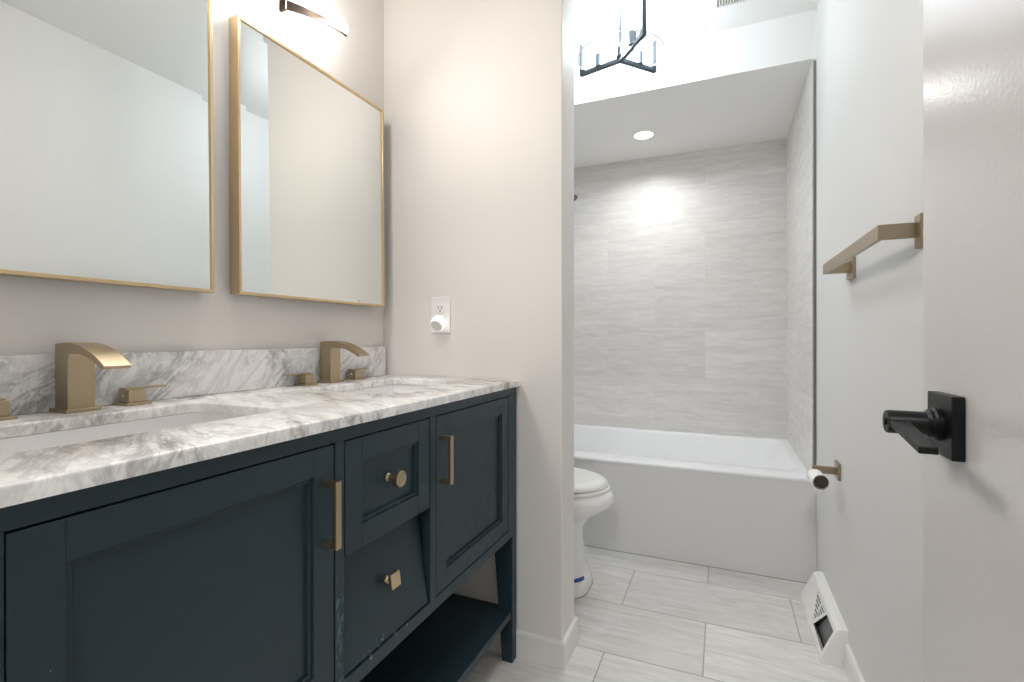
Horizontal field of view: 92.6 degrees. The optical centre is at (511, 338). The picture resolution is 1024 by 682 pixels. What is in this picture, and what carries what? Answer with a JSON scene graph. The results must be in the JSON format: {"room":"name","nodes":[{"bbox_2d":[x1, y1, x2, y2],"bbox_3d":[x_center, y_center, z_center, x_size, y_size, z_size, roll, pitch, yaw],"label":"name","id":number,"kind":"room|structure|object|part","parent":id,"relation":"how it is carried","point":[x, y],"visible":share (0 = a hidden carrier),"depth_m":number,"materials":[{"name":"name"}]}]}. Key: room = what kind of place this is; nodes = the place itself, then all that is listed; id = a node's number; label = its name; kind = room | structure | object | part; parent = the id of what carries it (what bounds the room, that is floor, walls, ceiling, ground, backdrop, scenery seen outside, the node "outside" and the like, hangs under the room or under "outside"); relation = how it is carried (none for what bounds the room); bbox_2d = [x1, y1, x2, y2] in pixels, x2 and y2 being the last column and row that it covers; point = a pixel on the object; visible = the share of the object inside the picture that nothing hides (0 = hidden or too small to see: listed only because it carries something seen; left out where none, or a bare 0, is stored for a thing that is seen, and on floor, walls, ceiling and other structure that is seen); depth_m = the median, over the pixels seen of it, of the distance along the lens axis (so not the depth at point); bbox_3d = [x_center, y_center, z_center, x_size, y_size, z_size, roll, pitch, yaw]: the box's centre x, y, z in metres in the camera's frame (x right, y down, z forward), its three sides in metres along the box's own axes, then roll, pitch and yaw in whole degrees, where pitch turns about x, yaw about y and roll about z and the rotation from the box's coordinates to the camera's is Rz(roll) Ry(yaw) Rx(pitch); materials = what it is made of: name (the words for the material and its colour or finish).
{"room":"bathroom","nodes":[
{"label":"bathroom","id":0,"kind":"room"},
{"bbox_2d":[0,0,383,354],"bbox_3d":[-0.473,-0.175,1.988,0.100,2.451,3.464,0,0,23],"label":"wall","id":1,"kind":"structure","parent":0,"point":[36,315],"depth_m":1.25,"materials":[{"name":"white paint"}]},
{"bbox_2d":[0,0,214,292],"bbox_3d":[-0.850,-0.468,0.923,0.034,0.714,0.578,-1,0,23],"label":"mirror","id":2,"kind":"object","parent":1,"relation":"attached to","point":[107,136],"visible":1,"depth_m":0.98,"materials":[{"name":"gold metal"}]},
{"bbox_2d":[0,347,385,414],"bbox_3d":[-0.740,0.083,1.210,0.020,0.106,1.334,0,0,23],"label":"backsplash","id":3,"kind":"structure","parent":1,"relation":"attached to","point":[27,382],"depth_m":1.13,"materials":[{"name":"stone"}]},
{"bbox_2d":[229,14,384,306],"bbox_3d":[-0.595,-0.471,1.515,0.035,0.714,0.574,-1,0,24],"label":"mirror","id":4,"kind":"object","parent":1,"relation":"attached to","point":[307,149],"visible":1,"depth_m":1.43,"materials":[{"name":"gold metal"}]},
{"bbox_2d":[279,0,347,36],"bbox_3d":[-0.677,-0.989,1.190,0.152,0.093,0.747,0,0,23],"label":"vanity light","id":5,"kind":"object","parent":1,"relation":"attached to","point":[284,5],"visible":1,"depth_m":1.43,"materials":[{"name":"brown metal"}]},
{"bbox_2d":[384,0,573,640],"bbox_3d":[-0.134,-0.175,1.767,0.699,2.451,0.142,0,0,23],"label":"wall partition","id":6,"kind":"structure","parent":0,"point":[479,94],"depth_m":1.66,"materials":[{"name":"white paint"}]},
{"bbox_2d":[431,297,450,332],"bbox_3d":[-0.253,-0.084,1.735,0.078,0.128,0.009,0,0,23],"label":"power outlet","id":7,"kind":"object","parent":6,"relation":"attached to","point":[439,305],"visible":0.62,"depth_m":1.73,"materials":[{"name":"white plastic"}]},
{"bbox_2d":[430,315,445,330],"bbox_3d":[-0.260,-0.056,1.718,0.049,0.056,0.051,0,0,23],"label":"night light","id":8,"kind":"object","parent":7,"relation":"attached to","point":[437,323],"visible":1,"depth_m":1.71,"materials":[{"name":"white plastic"}]},
{"bbox_2d":[436,304,444,312],"bbox_3d":[-0.254,-0.106,1.733,0.033,0.033,0.003,0,0,23],"label":"socket","id":9,"kind":"object","parent":7,"relation":"attached to","point":[440,308],"depth_m":1.73,"materials":[{"name":"white plastic"}]},
{"bbox_2d":[488,616,578,670],"bbox_3d":[-0.127,1.008,1.764,0.710,0.084,0.167,0,0,23],"label":"baseboard","id":10,"kind":"structure","parent":6,"relation":"attached to","point":[547,651],"depth_m":1.59,"materials":[{"name":"white paint"}]},
{"bbox_2d":[463,546,847,681],"bbox_3d":[0.152,1.080,0.737,3.500,0.060,5.274,0,0,23],"label":"floor","id":11,"kind":"structure","parent":0,"point":[642,618],"depth_m":1.74,"materials":[{"name":"tile"}]},
{"bbox_2d":[0,387,515,681],"bbox_3d":[-0.479,0.603,1.105,0.571,0.893,1.318,0,0,23],"label":"vanity cabinet","id":12,"kind":"object","parent":11,"relation":"on","point":[342,554],"visible":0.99,"depth_m":0.77,"materials":[{"name":"paint"}]},
{"bbox_3d":[-0.403,0.397,0.661,0.018,0.424,0.425,0,0,23],"label":"door","id":13,"kind":"part","parent":12,"relation":"part of","materials":[{"name":"paint"}]},
{"bbox_2d":[0,375,519,507],"bbox_3d":[-0.492,0.146,1.107,0.554,0.020,1.340,0,0,23],"label":"countertop","id":14,"kind":"structure","parent":12,"relation":"on","point":[274,415],"depth_m":0.80,"materials":[{"name":"stone"}]},
{"bbox_2d":[0,342,166,420],"bbox_3d":[-0.777,0.071,0.893,0.162,0.129,0.345,0,0,23],"label":"faucet","id":15,"kind":"object","parent":14,"relation":"on","point":[75,362],"visible":1,"depth_m":0.90,"materials":[{"name":"gold metal"}]},
{"bbox_3d":[-0.868,0.120,0.816,0.048,0.031,0.048,0,0,23],"label":"handle","id":16,"kind":"part","parent":15,"relation":"part of","materials":[{"name":"gold metal"}]},
{"bbox_3d":[-0.822,0.133,0.921,0.059,0.007,0.055,0,0,23],"label":"plate","id":17,"kind":"part","parent":15,"relation":"part of","materials":[{"name":"gold metal"}]},
{"bbox_3d":[-0.770,0.068,0.899,0.154,0.122,0.042,0,0,23],"label":"spout","id":18,"kind":"part","parent":15,"relation":"part of","materials":[{"name":"gold metal"}]},
{"bbox_3d":[-0.784,0.120,1.012,0.048,0.031,0.048,0,0,23],"label":"handle","id":19,"kind":"part","parent":15,"relation":"part of","materials":[{"name":"gold metal"}]},
{"bbox_3d":[-0.780,0.103,1.037,0.020,0.004,0.082,0,0,23],"label":"lever","id":20,"kind":"part","parent":15,"relation":"part of","materials":[{"name":"gold metal"}]},
{"bbox_2d":[0,412,245,454],"bbox_3d":[-0.638,0.228,0.809,0.291,0.141,0.449,0,0,23],"label":"sink","id":21,"kind":"object","parent":14,"relation":"in","point":[18,444],"visible":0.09,"depth_m":0.89,"materials":[{"name":"white ceramic"}]},
{"bbox_2d":[283,341,368,385],"bbox_3d":[-0.514,0.071,1.509,0.162,0.129,0.341,0,0,23],"label":"faucet","id":22,"kind":"object","parent":14,"relation":"on","point":[329,350],"visible":1,"depth_m":1.50,"materials":[{"name":"gold metal"}]},
{"bbox_3d":[-0.619,0.103,1.414,0.020,0.004,0.082,0,0,23],"label":"lever","id":23,"kind":"part","parent":22,"relation":"part of","materials":[{"name":"gold metal"}]},
{"bbox_3d":[-0.604,0.120,1.434,0.048,0.031,0.048,0,0,23],"label":"handle","id":24,"kind":"part","parent":22,"relation":"part of","materials":[{"name":"gold metal"}]},
{"bbox_3d":[-0.564,0.133,1.522,0.059,0.007,0.055,0,0,23],"label":"plate","id":25,"kind":"part","parent":22,"relation":"part of","materials":[{"name":"gold metal"}]},
{"bbox_3d":[-0.513,0.068,1.501,0.154,0.122,0.042,0,0,23],"label":"spout","id":26,"kind":"part","parent":22,"relation":"part of","materials":[{"name":"gold metal"}]},
{"bbox_3d":[-0.522,0.120,1.626,0.048,0.031,0.048,0,0,23],"label":"handle","id":27,"kind":"part","parent":22,"relation":"part of","materials":[{"name":"gold metal"}]},
{"bbox_2d":[341,384,426,392],"bbox_3d":[-0.365,0.228,1.448,0.291,0.141,0.437,0,0,23],"label":"sink","id":28,"kind":"object","parent":14,"relation":"in","point":[394,387],"visible":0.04,"depth_m":1.65,"materials":[{"name":"white ceramic"}]},
{"bbox_3d":[-0.305,0.297,0.827,0.032,0.114,0.013,0,0,23],"label":"pull handle","id":29,"kind":"part","parent":12,"relation":"part of","materials":[{"name":"gold metal"}]},
{"bbox_3d":[-0.270,0.507,1.015,0.047,0.207,0.273,0,0,23],"label":"drawer","id":30,"kind":"part","parent":12,"relation":"part of","materials":[{"name":"paint"}]},
{"bbox_3d":[-0.254,0.288,1.010,0.018,0.207,0.276,0,0,23],"label":"drawer","id":31,"kind":"part","parent":12,"relation":"part of","materials":[{"name":"paint"}]},
{"bbox_3d":[-0.249,0.497,1.011,0.028,0.030,0.030,0,0,23],"label":"knob","id":32,"kind":"part","parent":12,"relation":"part of","materials":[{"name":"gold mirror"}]},
{"bbox_3d":[-0.239,0.284,0.999,0.037,0.033,0.033,0,0,23],"label":"knob","id":33,"kind":"part","parent":12,"relation":"part of","materials":[{"name":"gold metal"}]},
{"bbox_2d":[359,593,510,681],"bbox_3d":[-0.494,0.893,1.112,0.534,0.022,1.298,0,0,23],"label":"shelf","id":34,"kind":"object","parent":12,"relation":"attached to","point":[449,643],"depth_m":1.41,"materials":[{"name":"paint"}]},
{"bbox_3d":[-0.157,0.290,1.173,0.032,0.116,0.013,0,0,23],"label":"pull handle","id":35,"kind":"part","parent":12,"relation":"part of","materials":[{"name":"gold metal"}]},
{"bbox_3d":[-0.104,0.397,1.359,0.018,0.424,0.425,0,0,23],"label":"door","id":36,"kind":"part","parent":12,"relation":"part of","materials":[{"name":"paint"}]},
{"bbox_3d":[-0.024,0.845,1.609,0.068,0.410,0.034,0,0,23],"label":"leg","id":37,"kind":"part","parent":12,"relation":"part of","materials":[{"name":"paint"}]},
{"bbox_2d":[574,467,614,598],"bbox_3d":[0.074,0.672,2.168,0.757,0.756,0.440,0,0,23],"label":"toilet","id":38,"kind":"object","parent":11,"relation":"on","point":[593,495],"visible":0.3,"depth_m":2.00,"materials":[{"name":"white ceramic"}]},
{"bbox_3d":[0.177,0.598,2.123,0.476,0.034,0.370,0,0,23],"label":"lid","id":39,"kind":"part","parent":38,"relation":"part of","materials":[{"name":"white plastic"}]},
{"bbox_3d":[0.186,0.624,2.120,0.475,0.014,0.370,0,0,23],"label":"seat","id":40,"kind":"part","parent":38,"relation":"part of","materials":[{"name":"white plastic"}]},
{"bbox_2d":[574,424,815,583],"bbox_3d":[0.764,0.824,2.799,1.538,0.451,0.900,0,0,23],"label":"bathtub","id":41,"kind":"object","parent":11,"relation":"on","point":[744,504],"visible":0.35,"depth_m":2.31,"materials":[{"name":"white ceramic"}]},
{"bbox_2d":[574,138,786,438],"bbox_3d":[0.951,-0.072,3.236,1.539,2.245,0.050,0,0,23],"label":"wall","id":42,"kind":"structure","parent":0,"point":[680,259],"depth_m":3.14,"materials":[{"name":"tile"}]},
{"bbox_2d":[574,10,815,167],"bbox_3d":[0.774,-1.298,2.822,1.539,0.206,0.950,0,0,23],"label":"ceiling","id":43,"kind":"structure","parent":0,"point":[743,84],"depth_m":2.43,"materials":[{"name":"white paint"}]},
{"bbox_2d":[632,130,654,139],"bbox_3d":[0.772,-1.193,2.871,0.132,0.004,0.132,0,0,23],"label":"recessed light","id":44,"kind":"object","parent":43,"relation":"in","point":[645,134],"visible":1,"depth_m":2.87,"materials":[{"name":"white plastic"}]},
{"bbox_2d":[574,0,818,63],"bbox_3d":[0.152,-1.431,0.737,3.500,0.060,5.274,0,0,23],"label":"ceiling","id":45,"kind":"structure","parent":0,"point":[669,20],"depth_m":2.14,"materials":[{"name":"white paint"}]},
{"bbox_2d":[578,0,664,78],"bbox_3d":[0.448,-1.277,2.040,0.361,0.248,0.354,0,0,23],"label":"ceiling light","id":46,"kind":"object","parent":45,"relation":"attached to","point":[615,8],"visible":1,"depth_m":2.04,"materials":[{"name":"black metal"}]},
{"bbox_2d":[595,52,602,66],"bbox_3d":[0.374,-1.193,2.098,0.033,0.052,0.033,0,0,23],"label":"socket","id":47,"kind":"object","parent":46,"relation":"attached to","point":[599,55],"depth_m":2.09,"materials":[{"name":"grey metal"}]},
{"bbox_3d":[0.374,-1.253,2.098,0.033,0.068,0.033,0,0,23],"label":"bulb","id":48,"kind":"part","parent":46,"relation":"part of","materials":[{"name":"white glass"}]},
{"bbox_3d":[0.452,-1.272,2.038,0.034,0.214,0.034,0,0,23],"label":"stem","id":49,"kind":"part","parent":46,"relation":"part of","materials":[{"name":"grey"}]},
{"bbox_2d":[628,31,635,45],"bbox_3d":[0.479,-1.193,1.944,0.033,0.052,0.033,0,0,23],"label":"socket","id":50,"kind":"object","parent":46,"relation":"attached to","point":[632,34],"depth_m":1.93,"materials":[{"name":"grey metal"}]},
{"bbox_3d":[0.479,-1.253,1.944,0.033,0.068,0.033,0,0,23],"label":"bulb","id":51,"kind":"part","parent":46,"relation":"part of","materials":[{"name":"white glass"}]},
{"bbox_2d":[635,50,642,63],"bbox_3d":[0.540,-1.193,2.081,0.033,0.052,0.033,0,0,23],"label":"socket","id":52,"kind":"object","parent":46,"relation":"attached to","point":[639,53],"depth_m":2.07,"materials":[{"name":"grey metal"}]},
{"bbox_3d":[0.540,-1.253,2.081,0.033,0.068,0.033,0,0,23],"label":"bulb","id":53,"kind":"part","parent":46,"relation":"part of","materials":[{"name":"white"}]},
{"bbox_2d":[712,0,749,11],"bbox_3d":[0.868,-1.395,1.937,0.143,0.012,0.255,0,0,23],"label":"ceiling vent","id":54,"kind":"object","parent":45,"relation":"in","point":[717,5],"visible":1,"depth_m":2.03,"materials":[{"name":"white plastic"}]},
{"bbox_2d":[787,59,815,470],"bbox_3d":[1.466,-0.298,2.501,0.014,1.793,0.896,0,0,23],"label":"tiled wall","id":55,"kind":"structure","parent":0,"point":[800,134],"depth_m":2.38,"materials":[{"name":"grey tile"}]},
{"bbox_2d":[813,60,815,464],"bbox_3d":[1.290,-0.293,2.085,0.010,1.780,0.008,0,0,23],"label":"trim","id":56,"kind":"structure","parent":55,"relation":"attached to","point":[814,62],"depth_m":2.08,"materials":[{"name":"grey metal"}]},
{"bbox_2d":[816,0,922,681],"bbox_3d":[1.034,-0.175,1.344,0.100,2.451,3.464,0,0,23],"label":"wall","id":57,"kind":"structure","parent":0,"point":[869,53],"depth_m":1.32,"materials":[{"name":"white paint"}]},
{"bbox_2d":[800,571,848,667],"bbox_3d":[1.118,0.990,1.768,0.076,0.120,0.434,0,0,23],"label":"air vent","id":58,"kind":"object","parent":57,"relation":"in","point":[820,607],"visible":0.99,"depth_m":1.70,"materials":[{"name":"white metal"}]},
{"bbox_3d":[1.105,0.987,1.774,0.047,0.099,0.430,0,0,23],"label":"panel","id":59,"kind":"part","parent":58,"relation":"part of","materials":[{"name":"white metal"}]},
{"bbox_3d":[1.121,0.996,1.766,0.042,0.089,0.425,0,0,23],"label":"duct shadow plate","id":60,"kind":"part","parent":58,"relation":"part of","materials":[{"name":"black"}]},
{"bbox_2d":[812,460,840,487],"bbox_3d":[1.057,0.454,1.647,0.094,0.061,0.165,0,0,23],"label":"toilet paper holder","id":61,"kind":"object","parent":57,"relation":"attached to","point":[820,481],"visible":0.93,"depth_m":1.66,"materials":[{"name":"gold metal"}]},
{"bbox_2d":[807,469,828,490],"bbox_3d":[1.028,0.475,1.646,0.049,0.049,0.100,0,0,23],"label":"toilet paper roll","id":62,"kind":"object","parent":61,"relation":"on","point":[811,474],"visible":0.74,"depth_m":1.64,"materials":[{"name":"white paper"}]},
{"bbox_3d":[1.081,0.454,1.695,0.071,0.024,0.016,0,0,23],"label":"arm","id":63,"kind":"part","parent":61,"relation":"part of","materials":[{"name":"gold metal"}]},
{"bbox_3d":[1.118,0.453,1.680,0.009,0.057,0.058,0,0,23],"label":"mount plate","id":64,"kind":"part","parent":61,"relation":"part of","materials":[{"name":"gold metal"}]},
{"bbox_2d":[844,643,864,681],"bbox_3d":[0.704,1.008,0.719,0.014,0.084,1.816,0,0,23],"label":"baseboard","id":65,"kind":"structure","parent":57,"relation":"attached to","point":[851,668],"depth_m":1.48,"materials":[{"name":"white paint"}]},
{"bbox_2d":[823,213,922,279],"bbox_3d":[0.908,-0.217,1.271,0.072,0.066,0.624,0,0,23],"label":"towel bar","id":66,"kind":"object","parent":57,"relation":"attached to","point":[844,262],"visible":0.96,"depth_m":1.07,"materials":[{"name":"gold metal"}]},
{"bbox_3d":[1.024,-0.221,1.539,0.056,0.031,0.036,0,0,23],"label":"post","id":67,"kind":"part","parent":66,"relation":"part of","materials":[{"name":"gold metal"}]},
{"bbox_3d":[1.045,-0.217,1.509,0.008,0.066,0.080,0,0,23],"label":"mount plate","id":68,"kind":"part","parent":66,"relation":"part of","materials":[{"name":"gold metal"}]},
{"bbox_3d":[0.797,-0.221,1.008,0.056,0.031,0.008,0,0,23],"label":"post","id":69,"kind":"part","parent":66,"relation":"part of","materials":[{"name":"gold metal"}]},
{"bbox_3d":[0.822,-0.217,0.987,0.008,0.066,0.033,0,0,23],"label":"mount plate","id":70,"kind":"part","parent":66,"relation":"part of","materials":[{"name":"gold metal"}]},
{"bbox_3d":[-0.377,-0.175,0.129,1.539,2.451,0.120,0,0,23],"label":"wall","id":71,"kind":"structure","parent":0,"visible":0},
{"bbox_2d":[882,0,1023,681],"bbox_3d":[0.373,0.024,0.288,0.105,2.028,0.770,0,0,23],"label":"door","id":72,"kind":"structure","parent":71,"relation":"in","point":[968,432],"depth_m":0.51,"materials":[{"name":"grey paint"}]},
{"bbox_3d":[0.431,0.103,0.527,0.019,0.021,0.103,0,0,23],"label":"lever","id":73,"kind":"part","parent":72,"relation":"part of","materials":[{"name":"black metal"}]}
]}

